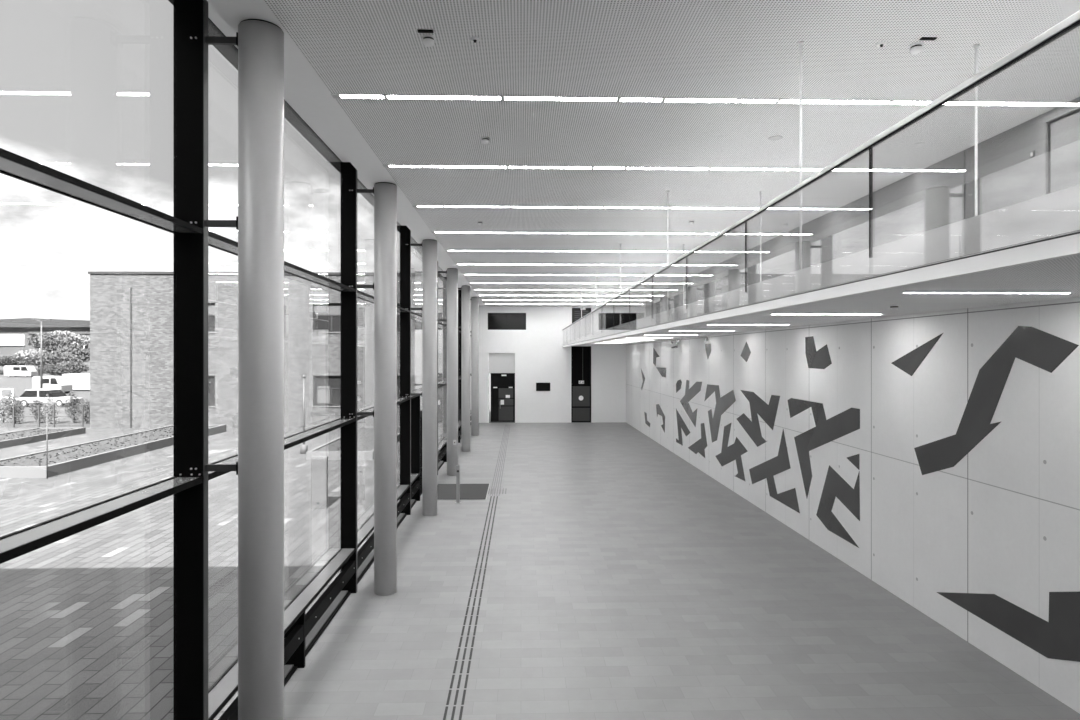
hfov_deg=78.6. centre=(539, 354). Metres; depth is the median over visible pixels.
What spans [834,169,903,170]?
diffuser
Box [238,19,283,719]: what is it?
concrete column
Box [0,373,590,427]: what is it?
street
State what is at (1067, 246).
balcony edge
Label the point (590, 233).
diffuser
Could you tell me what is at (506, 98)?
diffuser
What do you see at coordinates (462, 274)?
recessed light
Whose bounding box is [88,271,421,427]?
brick building
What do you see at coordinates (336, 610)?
strip
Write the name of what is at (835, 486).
inlay
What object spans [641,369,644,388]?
inlay
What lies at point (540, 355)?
wall
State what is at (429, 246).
concrete column
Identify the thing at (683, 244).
suspension rod
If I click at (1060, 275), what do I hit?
ceiling
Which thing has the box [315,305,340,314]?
blind
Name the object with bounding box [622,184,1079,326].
balcony edge
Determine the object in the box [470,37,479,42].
ceiling sensor
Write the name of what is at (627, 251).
diffuser
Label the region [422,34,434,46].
smoke detector
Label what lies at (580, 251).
diffuser
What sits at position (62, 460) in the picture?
raised bed
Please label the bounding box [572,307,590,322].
window
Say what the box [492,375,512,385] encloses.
transom panel
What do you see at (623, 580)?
floor
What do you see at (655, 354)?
inlay
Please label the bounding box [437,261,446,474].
window
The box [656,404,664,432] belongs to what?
inlay
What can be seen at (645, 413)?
inlay
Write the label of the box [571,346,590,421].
door
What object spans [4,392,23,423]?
bush
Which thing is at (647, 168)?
diffuser
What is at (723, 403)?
inlay
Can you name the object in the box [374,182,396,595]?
concrete column
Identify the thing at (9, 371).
van
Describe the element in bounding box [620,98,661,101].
diffuser
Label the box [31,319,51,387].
street lamp
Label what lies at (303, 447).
light pole
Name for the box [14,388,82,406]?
car
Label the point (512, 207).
diffuser
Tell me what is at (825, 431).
inlay
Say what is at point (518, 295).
recessed light
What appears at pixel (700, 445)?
inlay
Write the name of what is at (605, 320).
glass balustrade
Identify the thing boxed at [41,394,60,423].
bush
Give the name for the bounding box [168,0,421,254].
roof
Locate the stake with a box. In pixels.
[46,411,47,478]
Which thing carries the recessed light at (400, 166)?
in the ceiling at (747, 49)
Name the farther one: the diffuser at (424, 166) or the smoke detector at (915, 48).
the diffuser at (424, 166)
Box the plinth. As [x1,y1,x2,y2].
[284,422,470,678]
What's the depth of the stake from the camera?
23.49 m
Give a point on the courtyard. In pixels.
(86, 616)
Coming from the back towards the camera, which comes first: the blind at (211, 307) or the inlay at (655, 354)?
the blind at (211, 307)
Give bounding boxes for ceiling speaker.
[768,136,782,140]
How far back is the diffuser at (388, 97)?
8.08 m
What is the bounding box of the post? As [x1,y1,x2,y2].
[455,465,460,503]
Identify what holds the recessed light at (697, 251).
in the ceiling at (747, 49)
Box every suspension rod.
[581,287,581,317]
[596,271,596,307]
[620,244,620,293]
[644,271,644,316]
[666,191,668,309]
[683,244,684,304]
[759,191,761,281]
[798,41,803,269]
[973,44,979,215]
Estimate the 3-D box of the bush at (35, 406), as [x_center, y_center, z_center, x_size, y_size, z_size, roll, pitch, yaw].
[-32.444,3.651,42.784,1.038,1.790,1.071,0,0,-2]
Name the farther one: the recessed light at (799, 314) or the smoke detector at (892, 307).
the recessed light at (799, 314)
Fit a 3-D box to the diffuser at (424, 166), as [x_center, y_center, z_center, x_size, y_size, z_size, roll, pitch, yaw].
[-1.259,-3.156,11.068,1.380,0.004,0.096,0,0,-2]
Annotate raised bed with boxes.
[0,424,225,477]
[0,427,85,448]
[306,427,399,459]
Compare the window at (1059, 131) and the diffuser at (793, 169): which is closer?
the window at (1059, 131)
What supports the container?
on the street
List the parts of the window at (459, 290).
glass pane, glass pane, glass pane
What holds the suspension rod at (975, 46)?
hanging from the ceiling at (747, 49)
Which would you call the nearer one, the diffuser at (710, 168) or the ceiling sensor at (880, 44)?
the ceiling sensor at (880, 44)
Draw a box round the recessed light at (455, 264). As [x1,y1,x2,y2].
[455,264,706,265]
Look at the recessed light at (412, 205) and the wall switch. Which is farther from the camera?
the recessed light at (412, 205)
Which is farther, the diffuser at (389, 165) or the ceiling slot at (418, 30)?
the diffuser at (389, 165)
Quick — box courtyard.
[0,427,399,719]
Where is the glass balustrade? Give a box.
[562,10,1079,345]
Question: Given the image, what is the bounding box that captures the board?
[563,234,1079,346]
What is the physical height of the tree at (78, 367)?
3.500 m
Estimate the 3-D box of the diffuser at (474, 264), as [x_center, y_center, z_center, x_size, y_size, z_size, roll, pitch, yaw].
[-1.602,-3.156,22.983,1.380,0.004,0.096,0,0,-2]
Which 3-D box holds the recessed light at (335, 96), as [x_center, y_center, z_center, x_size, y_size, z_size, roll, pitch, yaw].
[1.895,-3.157,8.178,8.860,0.006,0.130,0,0,-2]
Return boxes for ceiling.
[207,0,1079,306]
[585,255,1079,343]
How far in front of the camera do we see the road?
170.11 m
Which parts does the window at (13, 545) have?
mullion post, facade mullion, bracket arm, bracket arm, bracket arm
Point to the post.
(457, 466)
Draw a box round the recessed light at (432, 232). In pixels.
[432,232,771,234]
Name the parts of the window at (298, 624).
rail, sill post, glass pane, mullion post, facade mullion, bracket arm, bracket arm, bracket arm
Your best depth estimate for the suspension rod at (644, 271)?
24.87 m
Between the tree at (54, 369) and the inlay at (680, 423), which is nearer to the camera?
the inlay at (680, 423)
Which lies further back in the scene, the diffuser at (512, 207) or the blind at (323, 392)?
the blind at (323, 392)
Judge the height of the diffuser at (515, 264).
0.004 m
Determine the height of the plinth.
0.150 m
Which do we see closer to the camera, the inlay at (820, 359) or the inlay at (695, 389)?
the inlay at (820, 359)
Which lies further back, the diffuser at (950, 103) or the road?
the road
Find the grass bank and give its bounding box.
[0,355,89,374]
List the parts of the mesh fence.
post, post, rail, post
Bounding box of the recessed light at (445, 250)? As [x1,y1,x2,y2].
[445,250,510,250]
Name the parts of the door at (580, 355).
panel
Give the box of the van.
[4,366,37,376]
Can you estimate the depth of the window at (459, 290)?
35.41 m
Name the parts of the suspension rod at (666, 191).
rod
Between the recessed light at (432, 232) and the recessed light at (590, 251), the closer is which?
the recessed light at (432, 232)
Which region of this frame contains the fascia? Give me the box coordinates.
[564,201,1079,345]
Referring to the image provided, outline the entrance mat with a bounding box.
[437,483,489,499]
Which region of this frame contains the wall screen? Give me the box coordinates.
[536,383,549,390]
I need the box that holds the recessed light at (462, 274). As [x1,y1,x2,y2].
[462,274,685,275]
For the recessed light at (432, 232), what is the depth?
17.13 m
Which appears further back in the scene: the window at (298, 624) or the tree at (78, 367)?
the tree at (78, 367)
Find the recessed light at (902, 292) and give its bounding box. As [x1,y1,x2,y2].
[902,292,1068,293]
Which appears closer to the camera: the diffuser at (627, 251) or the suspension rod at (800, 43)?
the suspension rod at (800, 43)
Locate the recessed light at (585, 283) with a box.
[585,283,669,283]
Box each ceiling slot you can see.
[417,29,433,32]
[919,37,936,40]
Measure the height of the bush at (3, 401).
1.938 m
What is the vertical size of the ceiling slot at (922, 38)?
0.012 m
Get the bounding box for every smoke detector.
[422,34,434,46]
[481,137,489,143]
[889,305,898,310]
[909,42,922,53]
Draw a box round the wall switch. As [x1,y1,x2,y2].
[1030,150,1034,157]
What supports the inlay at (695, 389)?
attached to the wall at (1003, 521)
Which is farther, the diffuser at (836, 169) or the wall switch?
the diffuser at (836, 169)
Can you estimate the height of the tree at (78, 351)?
6.640 m
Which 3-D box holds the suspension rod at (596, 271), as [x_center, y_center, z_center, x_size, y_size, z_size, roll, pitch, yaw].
[2.117,-1.956,24.821,0.060,2.408,0.060,0,0,-2]
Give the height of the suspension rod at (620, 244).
2.408 m
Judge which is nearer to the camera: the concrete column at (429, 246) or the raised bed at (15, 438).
the concrete column at (429, 246)
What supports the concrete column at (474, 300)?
on the floor
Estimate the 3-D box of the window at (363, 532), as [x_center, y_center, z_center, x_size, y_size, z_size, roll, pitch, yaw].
[-3.471,0.387,15.272,0.619,8.026,5.970,0,0,-2]
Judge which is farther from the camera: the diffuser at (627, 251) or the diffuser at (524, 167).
the diffuser at (627, 251)
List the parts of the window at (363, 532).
rail, mullion post, facade mullion, bracket arm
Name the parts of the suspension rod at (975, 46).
rod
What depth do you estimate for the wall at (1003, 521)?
11.38 m
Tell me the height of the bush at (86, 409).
1.795 m
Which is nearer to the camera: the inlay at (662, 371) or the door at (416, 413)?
the door at (416, 413)
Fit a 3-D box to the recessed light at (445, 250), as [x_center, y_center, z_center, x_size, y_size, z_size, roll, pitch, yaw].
[-1.871,-3.157,19.917,1.961,0.006,0.056,0,0,-2]
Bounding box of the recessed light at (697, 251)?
[697,251,729,251]
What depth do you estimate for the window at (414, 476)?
19.55 m
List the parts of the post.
post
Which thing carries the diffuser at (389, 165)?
attached to the recessed light at (400, 166)
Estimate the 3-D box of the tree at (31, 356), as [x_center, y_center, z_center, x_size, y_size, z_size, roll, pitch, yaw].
[-96.166,1.587,127.254,7.501,5.627,7.729,0,0,-2]
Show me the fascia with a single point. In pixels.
(1066, 218)
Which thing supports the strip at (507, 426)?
on the floor
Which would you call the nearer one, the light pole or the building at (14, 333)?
the light pole
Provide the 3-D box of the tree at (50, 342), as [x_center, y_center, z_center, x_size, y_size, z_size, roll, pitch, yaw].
[-113.692,-1.050,153.773,8.110,8.300,8.601,0,0,-2]
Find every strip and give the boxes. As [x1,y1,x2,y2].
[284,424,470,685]
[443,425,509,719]
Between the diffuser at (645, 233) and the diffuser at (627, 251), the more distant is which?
the diffuser at (627, 251)
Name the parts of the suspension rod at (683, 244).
rod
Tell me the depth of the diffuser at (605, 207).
14.11 m
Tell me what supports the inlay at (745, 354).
attached to the wall at (1003, 521)
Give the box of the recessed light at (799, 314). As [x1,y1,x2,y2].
[799,314,881,314]
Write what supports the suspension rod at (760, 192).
hanging from the ceiling at (747, 49)
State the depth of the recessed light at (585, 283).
29.11 m
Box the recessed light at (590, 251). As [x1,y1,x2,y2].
[539,251,688,251]
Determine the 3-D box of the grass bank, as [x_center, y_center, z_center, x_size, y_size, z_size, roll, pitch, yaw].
[-155.837,1.910,200.599,220.000,5.020,110.000,0,0,-2]
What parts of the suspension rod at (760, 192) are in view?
rod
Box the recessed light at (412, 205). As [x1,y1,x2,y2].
[412,205,825,209]
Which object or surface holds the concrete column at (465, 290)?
on the floor
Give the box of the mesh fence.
[0,405,82,426]
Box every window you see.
[0,0,237,719]
[208,2,373,719]
[357,171,421,568]
[411,231,437,498]
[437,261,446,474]
[458,284,460,442]
[488,313,525,329]
[622,313,643,323]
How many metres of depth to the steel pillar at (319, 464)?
18.86 m
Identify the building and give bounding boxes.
[0,318,89,351]
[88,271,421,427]
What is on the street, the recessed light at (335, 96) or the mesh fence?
the mesh fence
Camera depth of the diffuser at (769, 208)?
14.21 m
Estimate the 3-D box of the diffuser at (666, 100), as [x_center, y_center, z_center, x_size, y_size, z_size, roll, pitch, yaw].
[2.245,-3.156,8.188,1.380,0.004,0.096,0,0,-2]
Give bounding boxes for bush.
[0,395,11,422]
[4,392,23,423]
[29,398,47,422]
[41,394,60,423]
[65,392,83,422]
[77,398,89,423]
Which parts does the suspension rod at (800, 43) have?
rod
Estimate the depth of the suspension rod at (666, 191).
12.72 m
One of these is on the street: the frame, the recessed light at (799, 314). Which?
the frame
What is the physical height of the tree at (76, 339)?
7.447 m
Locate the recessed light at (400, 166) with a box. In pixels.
[383,165,906,171]
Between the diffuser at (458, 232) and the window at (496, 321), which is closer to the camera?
the diffuser at (458, 232)
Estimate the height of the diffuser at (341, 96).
0.004 m
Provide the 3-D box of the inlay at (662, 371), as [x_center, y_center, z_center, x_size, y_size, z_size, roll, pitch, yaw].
[5.919,0.835,32.289,0.008,0.450,2.310,0,0,-2]
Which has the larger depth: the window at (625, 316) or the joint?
the window at (625, 316)
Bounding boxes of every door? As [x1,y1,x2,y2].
[411,396,421,500]
[489,353,514,421]
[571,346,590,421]
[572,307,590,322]
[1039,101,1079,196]
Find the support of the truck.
on the street
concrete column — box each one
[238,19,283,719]
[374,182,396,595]
[422,239,436,515]
[447,268,457,475]
[461,285,469,451]
[471,297,478,435]
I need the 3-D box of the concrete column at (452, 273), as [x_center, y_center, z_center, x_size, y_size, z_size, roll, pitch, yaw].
[-3.213,0.620,24.218,0.410,7.560,0.410,0,0,-2]
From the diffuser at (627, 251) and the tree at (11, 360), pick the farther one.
the tree at (11, 360)
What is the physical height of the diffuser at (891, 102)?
0.004 m
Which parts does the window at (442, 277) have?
mullion post, facade mullion, rail, glass pane, glass pane, glass pane, sill post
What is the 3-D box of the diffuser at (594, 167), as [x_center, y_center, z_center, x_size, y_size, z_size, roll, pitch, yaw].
[1.165,-3.156,11.138,0.510,0.004,0.096,0,0,-2]
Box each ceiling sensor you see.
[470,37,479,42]
[876,42,886,46]
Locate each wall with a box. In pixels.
[470,300,645,422]
[626,97,1079,713]
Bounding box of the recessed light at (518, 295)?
[518,295,643,295]
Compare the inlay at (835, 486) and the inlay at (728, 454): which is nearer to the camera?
the inlay at (835, 486)
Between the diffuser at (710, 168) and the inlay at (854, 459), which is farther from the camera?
the inlay at (854, 459)
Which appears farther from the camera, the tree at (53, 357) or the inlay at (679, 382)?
the tree at (53, 357)
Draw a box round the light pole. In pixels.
[300,375,307,453]
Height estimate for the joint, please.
2.310 m
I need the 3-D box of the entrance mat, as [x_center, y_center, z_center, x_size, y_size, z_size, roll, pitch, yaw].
[-2.563,4.393,21.255,1.780,0.014,2.520,0,0,-2]
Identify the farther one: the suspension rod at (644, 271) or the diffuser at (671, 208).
the suspension rod at (644, 271)
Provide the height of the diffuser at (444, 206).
0.004 m
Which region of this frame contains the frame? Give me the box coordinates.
[0,389,13,404]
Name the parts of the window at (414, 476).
rail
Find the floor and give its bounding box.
[284,422,1079,719]
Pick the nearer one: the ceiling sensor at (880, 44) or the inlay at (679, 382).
the ceiling sensor at (880, 44)
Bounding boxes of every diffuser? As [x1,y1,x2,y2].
[340,95,383,98]
[387,96,500,99]
[389,165,420,166]
[424,166,505,167]
[444,206,508,207]
[458,232,504,232]
[474,264,513,264]
[505,97,616,100]
[509,166,590,168]
[512,207,575,207]
[515,264,554,264]
[580,251,624,251]
[590,233,642,233]
[594,167,623,168]
[605,207,666,208]
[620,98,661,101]
[627,167,708,169]
[627,251,666,251]
[645,233,691,233]
[665,99,776,102]
[671,208,733,208]
[710,168,790,169]
[769,208,822,209]
[779,100,888,103]
[793,169,821,170]
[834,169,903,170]
[890,101,929,104]
[946,102,1042,105]
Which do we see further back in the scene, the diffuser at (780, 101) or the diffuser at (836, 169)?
the diffuser at (836, 169)
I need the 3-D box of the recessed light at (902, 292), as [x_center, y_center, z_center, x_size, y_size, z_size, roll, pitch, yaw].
[5.124,-0.713,7.571,1.960,0.006,0.070,0,0,-2]
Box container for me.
[63,373,89,390]
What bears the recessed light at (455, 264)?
in the ceiling at (747, 49)
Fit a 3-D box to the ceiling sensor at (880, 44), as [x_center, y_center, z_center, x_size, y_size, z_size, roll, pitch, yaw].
[3.469,-3.145,6.703,0.100,0.030,0.100,0,0,-2]
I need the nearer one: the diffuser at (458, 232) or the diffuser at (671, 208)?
the diffuser at (671, 208)
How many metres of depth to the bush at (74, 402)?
42.75 m
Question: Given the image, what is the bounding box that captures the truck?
[32,376,72,392]
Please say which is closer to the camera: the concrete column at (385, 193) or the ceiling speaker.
the ceiling speaker
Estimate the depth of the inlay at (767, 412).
19.10 m
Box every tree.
[0,355,34,365]
[14,349,47,375]
[27,333,71,351]
[36,364,72,375]
[37,350,82,373]
[47,330,89,346]
[56,361,89,372]
[58,345,89,362]
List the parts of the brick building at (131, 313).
pane, pane, pane, pane, pane, pane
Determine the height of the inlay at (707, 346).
0.580 m
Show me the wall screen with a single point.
(539, 386)
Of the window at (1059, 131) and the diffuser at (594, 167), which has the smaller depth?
the window at (1059, 131)
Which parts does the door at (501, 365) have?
recess panel, frame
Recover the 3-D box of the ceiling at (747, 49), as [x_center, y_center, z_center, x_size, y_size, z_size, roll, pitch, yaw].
[2.289,-3.370,19.524,11.300,0.420,46.900,0,0,-2]
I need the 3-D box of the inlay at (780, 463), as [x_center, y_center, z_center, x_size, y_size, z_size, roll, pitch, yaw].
[6.330,2.905,18.010,0.008,1.970,3.600,0,0,-2]
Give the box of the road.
[0,352,18,354]
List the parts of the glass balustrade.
glass panel, glass panel, glass panel, glass panel, glass panel, glass panel, glass panel, glass panel, glass panel, glass panel, glass panel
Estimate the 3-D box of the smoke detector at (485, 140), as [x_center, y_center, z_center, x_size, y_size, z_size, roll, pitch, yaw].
[-0.797,-3.123,9.621,0.130,0.075,0.130,0,0,-2]
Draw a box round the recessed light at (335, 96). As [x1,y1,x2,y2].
[331,94,1045,105]
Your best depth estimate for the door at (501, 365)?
43.06 m
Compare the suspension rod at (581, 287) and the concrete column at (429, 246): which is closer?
the concrete column at (429, 246)
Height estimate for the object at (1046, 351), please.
2.450 m
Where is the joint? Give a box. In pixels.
[964,150,964,218]
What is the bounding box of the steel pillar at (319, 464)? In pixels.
[311,456,327,508]
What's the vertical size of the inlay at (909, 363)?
0.730 m
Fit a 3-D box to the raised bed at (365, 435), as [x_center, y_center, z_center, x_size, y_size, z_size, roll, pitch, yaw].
[-8.511,4.215,32.419,2.750,0.370,9.700,0,0,-2]
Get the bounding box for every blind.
[208,304,214,314]
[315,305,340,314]
[317,386,329,402]
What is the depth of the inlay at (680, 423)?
28.32 m
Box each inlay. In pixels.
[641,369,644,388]
[644,412,649,426]
[653,347,659,365]
[656,367,665,376]
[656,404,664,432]
[676,379,681,392]
[676,409,689,445]
[680,380,701,426]
[688,423,706,457]
[705,344,710,358]
[705,384,735,441]
[716,423,747,480]
[737,390,779,446]
[740,342,750,361]
[749,429,799,512]
[788,398,859,497]
[805,336,831,368]
[816,465,859,547]
[847,454,858,469]
[892,333,942,375]
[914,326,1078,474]
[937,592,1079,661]
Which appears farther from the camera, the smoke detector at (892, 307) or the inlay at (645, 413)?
the inlay at (645, 413)
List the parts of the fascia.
fascia panel, fascia panel, fascia panel, fascia panel, fascia panel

